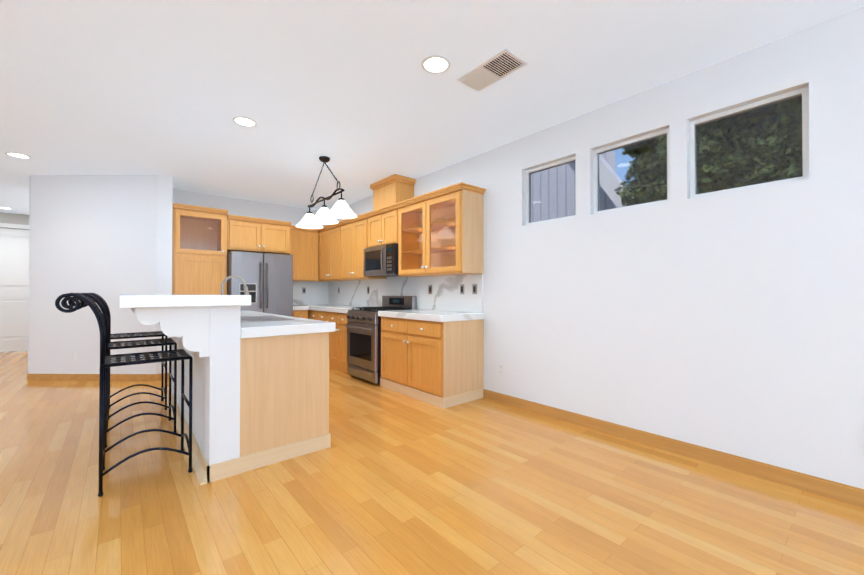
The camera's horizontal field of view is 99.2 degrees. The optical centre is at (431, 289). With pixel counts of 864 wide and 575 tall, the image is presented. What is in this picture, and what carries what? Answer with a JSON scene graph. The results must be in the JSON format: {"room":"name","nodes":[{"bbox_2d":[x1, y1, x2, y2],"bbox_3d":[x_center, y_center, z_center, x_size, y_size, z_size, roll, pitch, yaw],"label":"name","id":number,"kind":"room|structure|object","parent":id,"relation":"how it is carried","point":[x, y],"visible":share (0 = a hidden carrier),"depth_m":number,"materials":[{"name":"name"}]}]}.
{"room":"kitchen","nodes":[
{"label":"kitchen","id":0,"kind":"room"},
{"bbox_2d":[0,212,27,229],"bbox_3d":[-8.248,-0.132,7.335,9.235,2.720,0.150,0,-1,-40],"label":"wall","id":1,"kind":"structure","parent":0,"point":[12,218],"depth_m":7.25,"materials":[{"name":"white paint"}]},
{"bbox_2d":[0,228,28,351],"bbox_3d":[-8.309,0.010,7.209,0.912,2.418,0.101,0,-1,-40],"label":"entry door","id":2,"kind":"structure","parent":1,"relation":"in","point":[14,259],"depth_m":7.27,"materials":[{"name":"white"}]},
{"bbox_2d":[0,223,28,228],"bbox_3d":[-8.290,-0.030,7.186,1.090,2.515,0.020,0,-1,-40],"label":"door frame","id":3,"kind":"structure","parent":1,"relation":"attached to","point":[9,225],"depth_m":7.24,"materials":[{"name":"white wood"}]},
{"bbox_2d":[28,176,30,373],"bbox_3d":[-6.506,-0.141,6.317,0.120,2.720,3.630,0,-1,-40],"label":"wall","id":4,"kind":"structure","parent":0,"point":[29,216],"depth_m":4.90,"materials":[{"name":"white paint"}]},
{"bbox_2d":[29,174,156,373],"bbox_3d":[-4.477,-0.154,4.914,1.700,2.720,0.120,0,-1,1],"label":"wall","id":5,"kind":"structure","parent":0,"point":[96,234],"depth_m":4.86,"materials":[{"name":"white paint"}]},
{"bbox_2d":[27,373,168,380],"bbox_3d":[-4.410,1.161,4.892,1.472,0.090,1.146,0,-1,-40],"label":"baseboard","id":6,"kind":"structure","parent":5,"relation":"attached to","point":[92,377],"depth_m":4.83,"materials":[{"name":"brown wood"}]},
{"bbox_2d":[156,175,172,373],"bbox_3d":[-3.781,-0.152,5.147,0.170,2.720,0.670,0,-1,-40],"label":"wall column","id":7,"kind":"structure","parent":0,"point":[164,235],"depth_m":4.89,"materials":[{"name":"white paint"}]},
{"bbox_2d":[173,189,328,304],"bbox_3d":[-3.077,-0.141,6.284,2.715,2.720,0.150,0,-1,-40],"label":"wall","id":8,"kind":"structure","parent":0,"point":[254,209],"depth_m":6.15,"materials":[{"name":"white paint"}]},
{"bbox_2d":[227,215,266,252],"bbox_3d":[-3.014,-0.830,5.823,0.520,0.488,0.636,0,-1,-40],"label":"upper cabinet","id":9,"kind":"object","parent":8,"relation":"attached to","point":[243,234],"depth_m":5.58,"materials":[{"name":"brown wood"}]},
{"bbox_2d":[267,219,290,253],"bbox_3d":[-2.713,-0.827,6.078,0.522,0.488,0.636,0,-1,-40],"label":"upper cabinet","id":10,"kind":"object","parent":8,"relation":"attached to","point":[278,233],"depth_m":5.89,"materials":[{"name":"brown wood"}]},
{"bbox_2d":[287,226,318,281],"bbox_3d":[-2.350,-0.608,6.537,0.625,0.918,0.405,0,-1,-40],"label":"upper cabinet","id":11,"kind":"object","parent":8,"relation":"attached to","point":[304,242],"depth_m":6.46,"materials":[{"name":"brown wood"}]},
{"bbox_2d":[293,281,328,304],"bbox_3d":[-2.362,0.065,6.779,0.930,0.444,0.018,0,-1,-40],"label":"backsplash","id":12,"kind":"structure","parent":8,"relation":"attached to","point":[317,293],"depth_m":6.86,"materials":[{"name":"stone"}]},
{"bbox_2d":[0,350,863,574],"bbox_3d":[-3.505,1.237,1.740,9.535,0.120,14.800,0,-1,-40],"label":"floor","id":13,"kind":"structure","parent":0,"point":[389,482],"depth_m":2.02,"materials":[{"name":"brown wood"}]},
{"bbox_2d":[55,293,192,496],"bbox_3d":[-1.920,0.602,2.331,0.634,1.160,0.426,0,-1,-40],"label":"bar stool","id":14,"kind":"object","parent":13,"relation":"on","point":[120,360],"visible":1,"depth_m":2.31,"materials":[{"name":"black metal"}]},
{"bbox_2d":[72,293,176,447],"bbox_3d":[-2.477,0.608,2.987,0.634,1.160,0.426,0,-1,-40],"label":"bar stool","id":15,"kind":"object","parent":13,"relation":"on","point":[132,344],"visible":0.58,"depth_m":3.02,"materials":[{"name":"black metal"}]},
{"bbox_2d":[85,293,166,419],"bbox_3d":[-2.989,0.614,3.589,0.634,1.160,0.426,0,-1,-40],"label":"bar stool","id":16,"kind":"object","parent":13,"relation":"on","point":[136,335],"visible":0.56,"depth_m":3.62,"materials":[{"name":"black metal"}]},
{"bbox_2d":[172,203,227,294],"bbox_3d":[-3.447,0.028,5.403,0.660,2.365,0.701,0,-1,-40],"label":"pantry cabinet","id":17,"kind":"object","parent":13,"relation":"on","point":[199,249],"visible":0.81,"depth_m":5.22,"materials":[{"name":"brown wood"}]},
{"bbox_2d":[127,307,335,484],"bbox_3d":[-1.973,0.653,3.340,1.194,1.077,2.454,0,-1,-40],"label":"kitchen island","id":18,"kind":"object","parent":13,"relation":"on","point":[260,392],"depth_m":2.45,"materials":[{"name":"white paint"}]},
{"bbox_2d":[119,295,250,306],"bbox_3d":[-2.238,0.078,3.129,0.650,0.068,2.560,0,-1,-40],"label":"island countertop","id":19,"kind":"structure","parent":18,"relation":"on","point":[124,300],"depth_m":2.13,"materials":[{"name":"white stone"}]},
{"bbox_2d":[239,323,334,338],"bbox_3d":[-1.781,0.292,3.512,0.645,0.068,2.505,0,-1,-40],"label":"island countertop","id":20,"kind":"structure","parent":18,"relation":"on","point":[288,328],"depth_m":2.54,"materials":[{"name":"white stone"}]},
{"bbox_2d":[227,251,292,316],"bbox_3d":[-2.781,0.332,5.843,0.896,1.765,0.837,0,-1,-40],"label":"refrigerator","id":21,"kind":"object","parent":13,"relation":"on","point":[267,278],"visible":0.35,"depth_m":5.57,"materials":[{"name":"grey metal"}]},
{"bbox_2d":[293,312,308,318],"bbox_3d":[-2.393,0.786,6.347,0.280,0.867,0.616,0,-1,-40],"label":"base cabinet","id":22,"kind":"object","parent":13,"relation":"on","point":[295,314],"depth_m":6.13,"materials":[{"name":"brown wood"}]},
{"bbox_2d":[293,305,308,311],"bbox_3d":[-2.385,0.318,6.342,0.280,0.069,0.640,0,-1,-40],"label":"countertop","id":23,"kind":"structure","parent":22,"relation":"on","point":[296,308],"depth_m":6.13,"materials":[{"name":"white stone"}]},
{"bbox_2d":[309,312,324,320],"bbox_3d":[-1.603,0.785,6.155,0.616,0.867,0.700,0,-1,-40],"label":"base cabinet","id":24,"kind":"object","parent":13,"relation":"on","point":[320,316],"depth_m":5.99,"materials":[{"name":"brown wood"}]},
{"bbox_2d":[325,312,349,374],"bbox_3d":[-1.144,0.780,5.616,0.616,0.867,0.717,0,-1,-40],"label":"base cabinet","id":25,"kind":"object","parent":13,"relation":"on","point":[337,339],"depth_m":5.43,"materials":[{"name":"brown wood"}]},
{"bbox_2d":[309,304,388,311],"bbox_3d":[-1.580,0.316,6.113,0.641,0.069,2.033,0,-1,-40],"label":"countertop","id":26,"kind":"structure","parent":25,"relation":"on","point":[322,307],"depth_m":5.84,"materials":[{"name":"white stone"}]},
{"bbox_2d":[345,296,416,384],"bbox_3d":[-0.717,0.649,5.008,0.701,1.115,0.752,0,-1,-40],"label":"range","id":27,"kind":"object","parent":13,"relation":"on","point":[363,326],"visible":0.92,"depth_m":4.80,"materials":[{"name":"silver metal"}]},
{"bbox_2d":[380,316,483,408],"bbox_3d":[-0.039,0.768,4.316,0.616,0.867,1.163,0,-1,-40],"label":"base cabinet","id":28,"kind":"object","parent":13,"relation":"on","point":[434,357],"depth_m":3.94,"materials":[{"name":"brown wood"}]},
{"bbox_2d":[378,309,484,323],"bbox_3d":[-0.043,0.299,4.305,0.641,0.069,1.182,0,-1,-40],"label":"countertop","id":29,"kind":"structure","parent":28,"relation":"on","point":[416,314],"depth_m":3.97,"materials":[{"name":"white stone"}]},
{"bbox_2d":[0,0,863,214],"bbox_3d":[-3.505,-1.603,1.766,9.535,0.120,14.800,0,-1,-40],"label":"ceiling","id":30,"kind":"structure","parent":0,"point":[357,95],"depth_m":2.66,"materials":[{"name":"white paint"}]},
{"bbox_2d":[5,152,30,158],"bbox_3d":[-4.691,-1.517,4.170,0.200,0.008,0.200,0,-1,-40],"label":"recessed light","id":31,"kind":"object","parent":30,"relation":"in","point":[18,155],"visible":0.98,"depth_m":4.17,"materials":[{"name":"white"}]},
{"bbox_2d":[233,116,256,126],"bbox_3d":[-1.704,-1.524,3.349,0.200,0.008,0.200,0,-1,-40],"label":"recessed light","id":32,"kind":"object","parent":30,"relation":"in","point":[244,121],"visible":1,"depth_m":3.34,"materials":[{"name":"white"}]},
{"bbox_2d":[296,156,356,228],"bbox_3d":[-1.244,-1.148,4.248,0.330,0.740,1.190,0,-1,-40],"label":"pendant light","id":33,"kind":"object","parent":30,"relation":"hanging from","point":[340,209],"visible":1,"depth_m":4.17,"materials":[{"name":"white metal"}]},
{"bbox_2d":[421,55,450,73],"bbox_3d":[0.027,-1.532,2.510,0.200,0.008,0.200,0,-1,-40],"label":"recessed light","id":34,"kind":"object","parent":30,"relation":"in","point":[435,64],"visible":1,"depth_m":2.51,"materials":[{"name":"white"}]},
{"bbox_2d":[457,48,527,91],"bbox_3d":[0.416,-1.528,2.591,0.240,0.012,0.450,0,-1,-40],"label":"ceiling vent","id":35,"kind":"object","parent":30,"relation":"in","point":[502,64],"visible":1,"depth_m":2.57,"materials":[{"name":"white metal"}]},
{"bbox_2d":[329,7,863,488],"bbox_3d":[0.071,-0.155,4.792,0.150,2.720,14.800,0,-1,-40],"label":"wall","id":36,"kind":"structure","parent":0,"point":[731,323],"depth_m":2.55,"materials":[{"name":"white paint"}]},
{"bbox_2d":[319,226,326,281],"bbox_3d":[-1.750,-0.608,6.549,0.346,0.918,0.471,0,-1,-40],"label":"upper cabinet","id":37,"kind":"object","parent":36,"relation":"attached to","point":[322,233],"depth_m":6.50,"materials":[{"name":"brown wood"}]},
{"bbox_2d":[327,223,338,281],"bbox_3d":[-1.521,-0.610,6.280,0.346,0.918,0.490,0,-1,-40],"label":"upper cabinet","id":38,"kind":"object","parent":36,"relation":"attached to","point":[332,231],"depth_m":6.20,"materials":[{"name":"brown wood"}]},
{"bbox_2d":[339,219,350,280],"bbox_3d":[-1.203,-0.614,5.906,0.346,0.918,0.491,0,-1,-40],"label":"upper cabinet","id":39,"kind":"object","parent":36,"relation":"attached to","point":[344,227],"depth_m":5.87,"materials":[{"name":"brown wood"}]},
{"bbox_2d":[351,214,386,280],"bbox_3d":[-0.968,-0.616,5.629,0.346,0.918,0.491,0,-1,-40],"label":"upper cabinet","id":40,"kind":"object","parent":36,"relation":"attached to","point":[358,225],"depth_m":5.54,"materials":[{"name":"brown wood"}]},
{"bbox_2d":[367,210,378,247],"bbox_3d":[-0.665,-0.835,5.274,0.346,0.488,0.443,0,-1,-40],"label":"upper cabinet","id":41,"kind":"object","parent":36,"relation":"attached to","point":[373,218],"depth_m":5.22,"materials":[{"name":"brown wood"}]},
{"bbox_2d":[371,174,414,209],"bbox_3d":[-0.547,-1.302,5.170,0.306,0.411,0.561,0,-1,-40],"label":"upper cabinet","id":42,"kind":"object","parent":36,"relation":"attached to","point":[397,188],"depth_m":4.97,"materials":[{"name":"brown wood"}]},
{"bbox_2d":[379,202,418,249],"bbox_3d":[-0.459,-0.837,5.032,0.346,0.488,0.442,0,-1,-40],"label":"upper cabinet","id":43,"kind":"object","parent":36,"relation":"attached to","point":[398,224],"depth_m":4.84,"materials":[{"name":"brown wood"}]},
{"bbox_2d":[364,243,398,276],"bbox_3d":[-0.607,-0.388,5.110,0.466,0.402,0.754,0,-1,-40],"label":"over-the-range microwave","id":44,"kind":"object","parent":43,"relation":"attached to","point":[381,261],"visible":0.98,"depth_m":4.93,"materials":[{"name":"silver metal"}]},
{"bbox_2d":[329,274,482,312],"bbox_3d":[-0.718,0.054,5.590,0.018,0.444,3.960,0,-1,-40],"label":"backsplash","id":45,"kind":"structure","parent":36,"relation":"attached to","point":[445,295],"depth_m":4.90,"materials":[{"name":"stone"}]},
{"bbox_2d":[460,284,463,293],"bbox_3d":[0.353,0.000,4.308,0.008,0.115,0.070,0,-1,-40],"label":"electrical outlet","id":46,"kind":"object","parent":45,"relation":"attached to","point":[461,288],"visible":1,"depth_m":4.31,"materials":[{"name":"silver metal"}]},
{"bbox_2d":[472,284,476,293],"bbox_3d":[0.482,-0.001,4.156,0.008,0.115,0.070,0,-1,-40],"label":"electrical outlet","id":47,"kind":"object","parent":45,"relation":"attached to","point":[474,288],"visible":1,"depth_m":4.15,"materials":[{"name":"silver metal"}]},
{"bbox_2d":[498,363,503,374],"bbox_3d":[0.729,0.847,3.885,0.009,0.115,0.070,0,-1,-40],"label":"electrical outlet","id":48,"kind":"object","parent":36,"relation":"attached to","point":[500,369],"visible":1,"depth_m":3.88,"materials":[{"name":"white plastic"}]},
{"bbox_2d":[526,156,575,224],"bbox_3d":[1.153,-0.922,3.534,0.050,0.566,0.566,0,-1,-40],"label":"window","id":49,"kind":"structure","parent":36,"relation":"in","point":[529,209],"depth_m":3.56,"materials":[{"name":"white"}]},
{"bbox_2d":[593,128,669,213],"bbox_3d":[1.616,-0.927,2.989,0.050,0.566,0.596,0,-1,-40],"label":"window","id":50,"kind":"structure","parent":36,"relation":"in","point":[618,146],"depth_m":2.99,"materials":[{"name":"white"}]},
{"bbox_2d":[483,389,863,507],"bbox_3d":[2.635,1.128,1.635,0.016,0.095,6.386,0,-1,-40],"label":"baseboard","id":51,"kind":"structure","parent":36,"relation":"attached to","point":[849,494],"depth_m":2.52,"materials":[{"name":"brown wood"}]},
{"bbox_2d":[689,86,808,197],"bbox_3d":[2.079,-0.932,2.444,0.050,0.566,0.606,0,-1,-40],"label":"window","id":52,"kind":"structure","parent":36,"relation":"in","point":[788,96],"depth_m":2.41,"materials":[{"name":"white"}]},
{"label":"outside","id":53,"kind":"structure","parent":0,"visible":0},
{"bbox_2d":[531,148,636,222],"bbox_3d":[-0.037,-2.242,10.560,0.700,8.000,11.800,0,-1,-40],"label":"house","id":54,"kind":"structure","parent":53,"point":[566,189],"depth_m":7.38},
{"bbox_2d":[615,96,802,206],"bbox_3d":[3.527,-0.874,3.842,2.371,5.157,3.265,0,-1,-40],"label":"tree","id":55,"kind":"object","parent":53,"point":[735,152],"depth_m":3.53,"materials":[{"name":"green plant"}]}
]}

